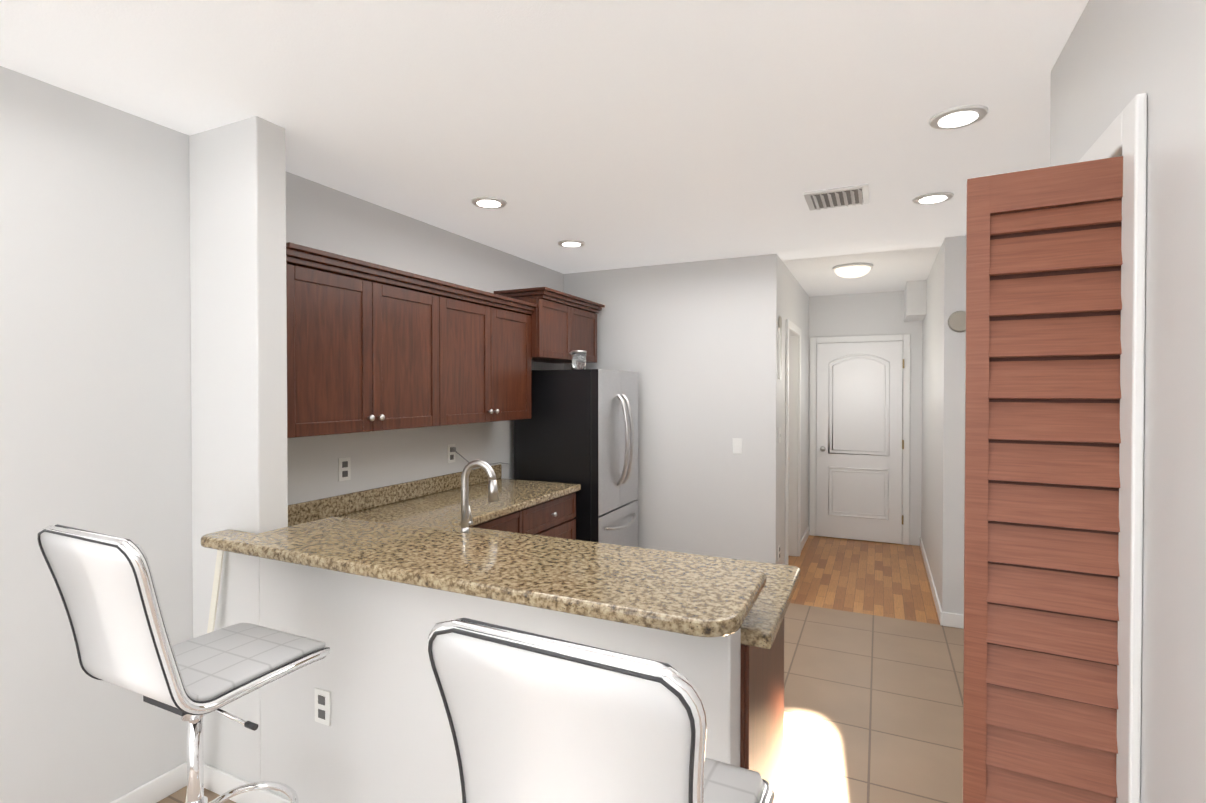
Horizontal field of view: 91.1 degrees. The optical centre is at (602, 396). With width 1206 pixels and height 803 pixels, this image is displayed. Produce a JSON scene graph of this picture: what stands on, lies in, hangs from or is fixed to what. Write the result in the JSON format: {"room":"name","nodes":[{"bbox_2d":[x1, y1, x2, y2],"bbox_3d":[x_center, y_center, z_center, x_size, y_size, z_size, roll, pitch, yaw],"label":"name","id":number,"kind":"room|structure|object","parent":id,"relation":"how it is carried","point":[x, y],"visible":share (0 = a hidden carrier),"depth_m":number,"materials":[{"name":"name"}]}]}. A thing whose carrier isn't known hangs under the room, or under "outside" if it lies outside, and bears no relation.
{"room":"kitchen","nodes":[
{"label":"kitchen","id":0,"kind":"room"},
{"bbox_2d":[0,66,563,802],"bbox_3d":[-2.026,0.253,1.577,0.120,2.530,7.750,0,1,25],"label":"wall","id":1,"kind":"structure","parent":0,"point":[94,334],"depth_m":2.07,"materials":[{"name":"white paint"}]},
{"bbox_2d":[110,762,186,802],"bbox_3d":[-2.583,1.488,0.245,0.012,0.090,4.600,0,1,25],"label":"baseboard","id":2,"kind":"structure","parent":1,"relation":"attached to","point":[174,780],"depth_m":2.21,"materials":[{"name":"white wood"}]},
{"bbox_2d":[338,457,350,480],"bbox_3d":[-1.300,0.363,2.978,0.008,0.115,0.072,0,1,25],"label":"electrical outlet","id":3,"kind":"object","parent":1,"relation":"attached to","point":[344,469],"visible":1,"depth_m":2.97,"materials":[{"name":"white plastic"}]},
{"bbox_2d":[286,250,449,437],"bbox_3d":[-1.194,-0.201,2.833,0.312,0.722,0.978,0,1,25],"label":"upper cabinet","id":4,"kind":"object","parent":1,"relation":"attached to","point":[373,347],"depth_m":2.69,"materials":[{"name":"brown wood"}]},
{"bbox_2d":[447,444,454,462],"bbox_3d":[-0.953,0.355,3.720,0.008,0.115,0.072,0,1,25],"label":"electrical outlet","id":5,"kind":"object","parent":1,"relation":"attached to","point":[450,457],"visible":0.96,"depth_m":3.71,"materials":[{"name":"white plastic"}]},
{"bbox_2d":[451,447,509,464],"bbox_3d":[-0.805,0.402,3.988,0.034,0.178,0.633,0,1,25],"label":"power cord","id":6,"kind":"object","parent":5,"relation":"attached to","point":[453,449],"visible":0.83,"depth_m":3.76,"materials":[{"name":"grey plastic"}]},
{"bbox_2d":[450,290,533,424],"bbox_3d":[-0.829,-0.210,3.614,0.312,0.722,0.978,0,1,25],"label":"upper cabinet","id":7,"kind":"object","parent":1,"relation":"attached to","point":[490,341],"depth_m":3.55,"materials":[{"name":"brown wood"}]},
{"bbox_2d":[494,287,604,363],"bbox_3d":[-0.374,-0.507,4.461,0.417,0.468,0.947,0,1,25],"label":"upper cabinet","id":8,"kind":"object","parent":1,"relation":"attached to","point":[563,325],"visible":0.69,"depth_m":4.23,"materials":[{"name":"brown wood"}]},
{"bbox_2d":[189,116,740,802],"bbox_3d":[-0.628,0.250,1.923,2.120,2.530,0.120,0,1,25],"label":"wall","id":9,"kind":"structure","parent":0,"point":[385,736],"depth_m":2.13,"materials":[{"name":"white paint"}]},
{"bbox_2d":[204,763,290,802],"bbox_3d":[-0.643,1.470,1.870,2.090,0.090,0.012,0,1,25],"label":"baseboard","id":10,"kind":"structure","parent":9,"relation":"attached to","point":[217,781],"depth_m":2.21,"materials":[{"name":"white wood"}]},
{"bbox_2d":[315,688,330,725],"bbox_3d":[-0.955,1.054,2.012,0.072,0.115,0.008,0,1,25],"label":"electrical outlet","id":11,"kind":"object","parent":9,"relation":"attached to","point":[322,706],"visible":1,"depth_m":2.01,"materials":[{"name":"white plastic"}]},
{"bbox_2d":[201,516,766,636],"bbox_3d":[-0.489,0.514,1.899,1.915,0.039,0.450,0,1,25],"label":"bar","id":12,"kind":"object","parent":9,"relation":"on","point":[691,598],"visible":1,"depth_m":1.70,"materials":[{"name":"stone"}]},
{"bbox_2d":[0,0,1088,296],"bbox_3d":[0.434,-1.063,1.677,4.480,0.100,10.040,0,1,25],"label":"ceiling","id":13,"kind":"structure","parent":0,"point":[614,134],"depth_m":2.04,"materials":[{"name":"white paint"}]},
{"bbox_2d":[471,196,506,208],"bbox_3d":[-0.602,-1.023,3.122,0.188,0.011,0.188,0,1,25],"label":"recessed light","id":14,"kind":"object","parent":13,"relation":"in","point":[487,202],"visible":0.96,"depth_m":3.10,"materials":[{"name":"white"}]},
{"bbox_2d":[557,240,584,247],"bbox_3d":[-0.213,-1.032,3.989,0.188,0.011,0.188,0,1,25],"label":"recessed light","id":15,"kind":"object","parent":13,"relation":"in","point":[571,243],"visible":0.96,"depth_m":3.96,"materials":[{"name":"white"}]},
{"bbox_2d":[803,184,869,210],"bbox_3d":[1.203,-1.015,3.040,0.300,0.024,0.300,0,1,25],"label":"ceiling vent","id":16,"kind":"object","parent":13,"relation":"in","point":[848,196],"visible":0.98,"depth_m":3.00,"materials":[{"name":"silver metal"}]},
{"bbox_2d":[833,263,872,277],"bbox_3d":[2.004,-1.026,4.752,0.300,0.135,0.300,0,1,25],"label":"dome ceiling light","id":17,"kind":"object","parent":13,"relation":"attached to","point":[852,270],"visible":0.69,"depth_m":4.66,"materials":[{"name":"white glass"}]},
{"bbox_2d":[912,192,953,204],"bbox_3d":[1.700,-1.022,3.050,0.188,0.011,0.188,0,1,25],"label":"recessed light","id":18,"kind":"object","parent":13,"relation":"in","point":[932,198],"visible":0.96,"depth_m":3.03,"materials":[{"name":"white"}]},
{"bbox_2d":[929,104,988,129],"bbox_3d":[1.289,-1.012,2.149,0.188,0.011,0.188,0,1,25],"label":"recessed light","id":19,"kind":"object","parent":13,"relation":"in","point":[958,117],"visible":0.96,"depth_m":2.13,"materials":[{"name":"white"}]},
{"bbox_2d":[157,603,963,802],"bbox_3d":[-0.053,1.553,0.663,4.480,0.050,7.740,0,1,25],"label":"floor","id":20,"kind":"structure","parent":0,"point":[873,708],"depth_m":2.84,"materials":[{"name":"beige tile"}]},
{"bbox_2d":[37,524,329,802],"bbox_3d":[-1.097,0.913,1.613,0.423,1.209,0.548,0,1,25],"label":"stool","id":21,"kind":"object","parent":20,"relation":"on","point":[105,585],"visible":1,"depth_m":1.45,"materials":[{"name":"white leather"}]},
{"bbox_2d":[185,550,223,802],"bbox_3d":[-1.476,1.040,2.192,0.137,0.947,0.025,0,1,-17],"label":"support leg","id":22,"kind":"object","parent":20,"relation":"on","point":[215,591],"depth_m":2.19,"materials":[{"name":"white"}]},
{"bbox_2d":[471,507,530,533],"bbox_3d":[-0.864,1.063,3.183,0.626,0.876,0.729,0,1,25],"label":"base cabinet","id":23,"kind":"object","parent":20,"relation":"on","point":[519,521],"depth_m":3.24,"materials":[{"name":"brown wood"}]},
{"bbox_2d":[531,492,575,539],"bbox_3d":[-0.608,1.057,3.729,0.626,0.876,0.708,0,1,25],"label":"base cabinet","id":24,"kind":"object","parent":20,"relation":"on","point":[554,517],"depth_m":3.67,"materials":[{"name":"brown wood"}]},
{"bbox_2d":[379,464,580,503],"bbox_3d":[-0.708,0.553,3.472,0.660,0.140,1.287,0,1,25],"label":"countertop","id":25,"kind":"structure","parent":24,"relation":"on","point":[513,491],"depth_m":3.64,"materials":[{"name":"stone"}]},
{"bbox_2d":[514,369,637,546],"bbox_3d":[-0.143,0.641,4.437,0.773,1.668,0.721,0,1,25],"label":"fridge","id":26,"kind":"object","parent":20,"relation":"on","point":[580,426],"visible":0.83,"depth_m":4.14,"materials":[{"name":"silver"}]},
{"bbox_2d":[572,350,585,369],"bbox_3d":[-0.169,-0.258,4.175,0.104,0.134,0.104,0,1,25],"label":"jar","id":27,"kind":"object","parent":26,"relation":"on","point":[578,359],"visible":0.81,"depth_m":4.13,"materials":[{"name":"clear glass"}]},
{"bbox_2d":[427,618,774,802],"bbox_3d":[0.038,0.920,1.016,0.423,1.209,0.548,0,1,26],"label":"stool","id":28,"kind":"object","parent":20,"relation":"on","point":[534,718],"visible":1,"depth_m":0.79,"materials":[{"name":"white leather"}]},
{"bbox_2d":[740,618,783,802],"bbox_3d":[-0.458,1.073,2.268,2.136,0.876,0.628,0,1,25],"label":"base cabinet","id":29,"kind":"object","parent":20,"relation":"on","point":[762,712],"depth_m":1.74,"materials":[{"name":"brown wood"}]},
{"bbox_2d":[288,488,799,648],"bbox_3d":[-0.426,0.566,2.266,2.192,0.140,0.660,0,1,25],"label":"countertop","id":30,"kind":"structure","parent":29,"relation":"on","point":[432,503],"depth_m":2.71,"materials":[{"name":"stone"}]},
{"bbox_2d":[461,460,498,533],"bbox_3d":[-0.507,0.425,2.446,0.194,0.335,0.083,0,1,25],"label":"faucet","id":31,"kind":"object","parent":30,"relation":"on","point":[466,515],"visible":0.92,"depth_m":2.45,"materials":[{"name":"silver metal"}]},
{"bbox_2d":[564,253,808,564],"bbox_3d":[0.950,0.208,5.722,1.760,2.530,2.300,0,1,25],"label":"wall block","id":32,"kind":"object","parent":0,"point":[694,344],"visible":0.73,"depth_m":4.56,"materials":[{"name":"white paint"}]},
{"bbox_2d":[732,438,741,453],"bbox_3d":[1.003,0.367,4.420,0.072,0.115,0.014,0,1,25],"label":"light switch","id":33,"kind":"object","parent":32,"relation":"attached to","point":[737,446],"visible":1,"depth_m":4.42,"materials":[{"name":"white plastic"}]},
{"bbox_2d":[778,544,779,560],"bbox_3d":[1.324,1.167,4.442,0.008,0.115,0.072,0,1,25],"label":"electrical outlet","id":34,"kind":"object","parent":32,"relation":"attached to","point":[778,552],"visible":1,"depth_m":4.42,"materials":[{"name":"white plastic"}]},
{"bbox_2d":[778,316,781,378],"bbox_3d":[1.321,-0.368,4.416,0.011,0.470,0.100,0,1,25],"label":"wall sign","id":35,"kind":"object","parent":32,"relation":"attached to","point":[779,348],"visible":1,"depth_m":4.40,"materials":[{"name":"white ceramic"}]},
{"bbox_2d":[785,319,800,564],"bbox_3d":[1.653,0.427,5.125,0.020,2.105,0.880,0,1,25],"label":"door frame","id":36,"kind":"structure","parent":32,"relation":"attached to","point":[793,460],"depth_m":5.46,"materials":[{"name":"white wood"}]},
{"bbox_2d":[801,527,808,550],"bbox_3d":[2.013,1.426,5.917,0.012,0.090,0.830,0,1,25],"label":"baseboard","id":37,"kind":"structure","parent":32,"relation":"attached to","point":[805,537],"depth_m":5.90,"materials":[{"name":"white wood"}]},
{"bbox_2d":[788,535,939,624],"bbox_3d":[2.073,1.504,5.210,4.480,0.050,2.300,0,1,25],"label":"floor","id":38,"kind":"structure","parent":0,"point":[884,579],"depth_m":4.81,"materials":[{"name":"brown wood"}]},
{"bbox_2d":[808,291,921,545],"bbox_3d":[2.689,0.204,6.112,1.060,2.530,0.120,0,1,25],"label":"wall","id":39,"kind":"structure","parent":0,"point":[867,314],"depth_m":5.96,"materials":[{"name":"white paint"}]},
{"bbox_2d":[816,341,903,543],"bbox_3d":[2.603,0.453,6.019,0.819,2.019,0.118,0,1,25],"label":"hall door","id":40,"kind":"structure","parent":39,"relation":"in","point":[859,444],"depth_m":6.04,"materials":[{"name":"white wood"}]},
{"bbox_2d":[810,334,909,544],"bbox_3d":[2.619,0.422,6.070,0.940,2.095,0.019,0,1,25],"label":"door frame","id":41,"kind":"structure","parent":39,"relation":"attached to","point":[905,338],"depth_m":5.98,"materials":[{"name":"white wood"}]},
{"bbox_2d":[904,235,965,614],"bbox_3d":[3.332,0.220,4.608,1.700,2.530,2.300,0,1,25],"label":"wall block","id":42,"kind":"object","parent":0,"point":[935,300],"visible":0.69,"depth_m":3.86,"materials":[{"name":"white paint"}]},
{"bbox_2d":[920,537,944,625],"bbox_3d":[2.675,1.438,4.856,0.015,0.090,2.192,0,1,25],"label":"baseboard","id":43,"kind":"structure","parent":42,"relation":"attached to","point":[941,615],"depth_m":4.41,"materials":[{"name":"white wood"}]},
{"bbox_2d":[946,612,963,628],"bbox_3d":[2.874,1.452,3.559,1.390,0.090,0.012,0,1,25],"label":"baseboard","id":44,"kind":"structure","parent":42,"relation":"attached to","point":[955,620],"depth_m":3.83,"materials":[{"name":"white wood"}]},
{"bbox_2d":[948,311,965,331],"bbox_3d":[2.297,-0.486,3.804,0.140,0.140,0.015,0,1,25],"label":"wall ornament","id":45,"kind":"object","parent":42,"relation":"attached to","point":[956,321],"visible":0.67,"depth_m":3.80,"materials":[{"name":"beige"}]},
{"bbox_2d":[1050,0,1205,802],"bbox_3d":[1.349,0.270,0.060,1.440,2.530,7.620,0,1,25],"label":"wall","id":46,"kind":"structure","parent":0,"point":[1114,58],"depth_m":1.08,"materials":[{"name":"white paint"}]},
{"bbox_2d":[962,156,1122,802],"bbox_3d":[0.994,0.503,1.312,0.330,2.013,0.035,0,1,29],"label":"door","id":47,"kind":"structure","parent":46,"relation":"in","point":[1043,350],"depth_m":1.31,"materials":[{"name":"brown wood"}]},
{"bbox_2d":[1077,93,1146,802],"bbox_3d":[1.272,0.457,1.478,0.140,2.125,0.710,0,1,25],"label":"trim","id":48,"kind":"structure","parent":46,"relation":"attached to","point":[1124,134],"depth_m":1.19,"materials":[{"name":"white wood"}]}
]}

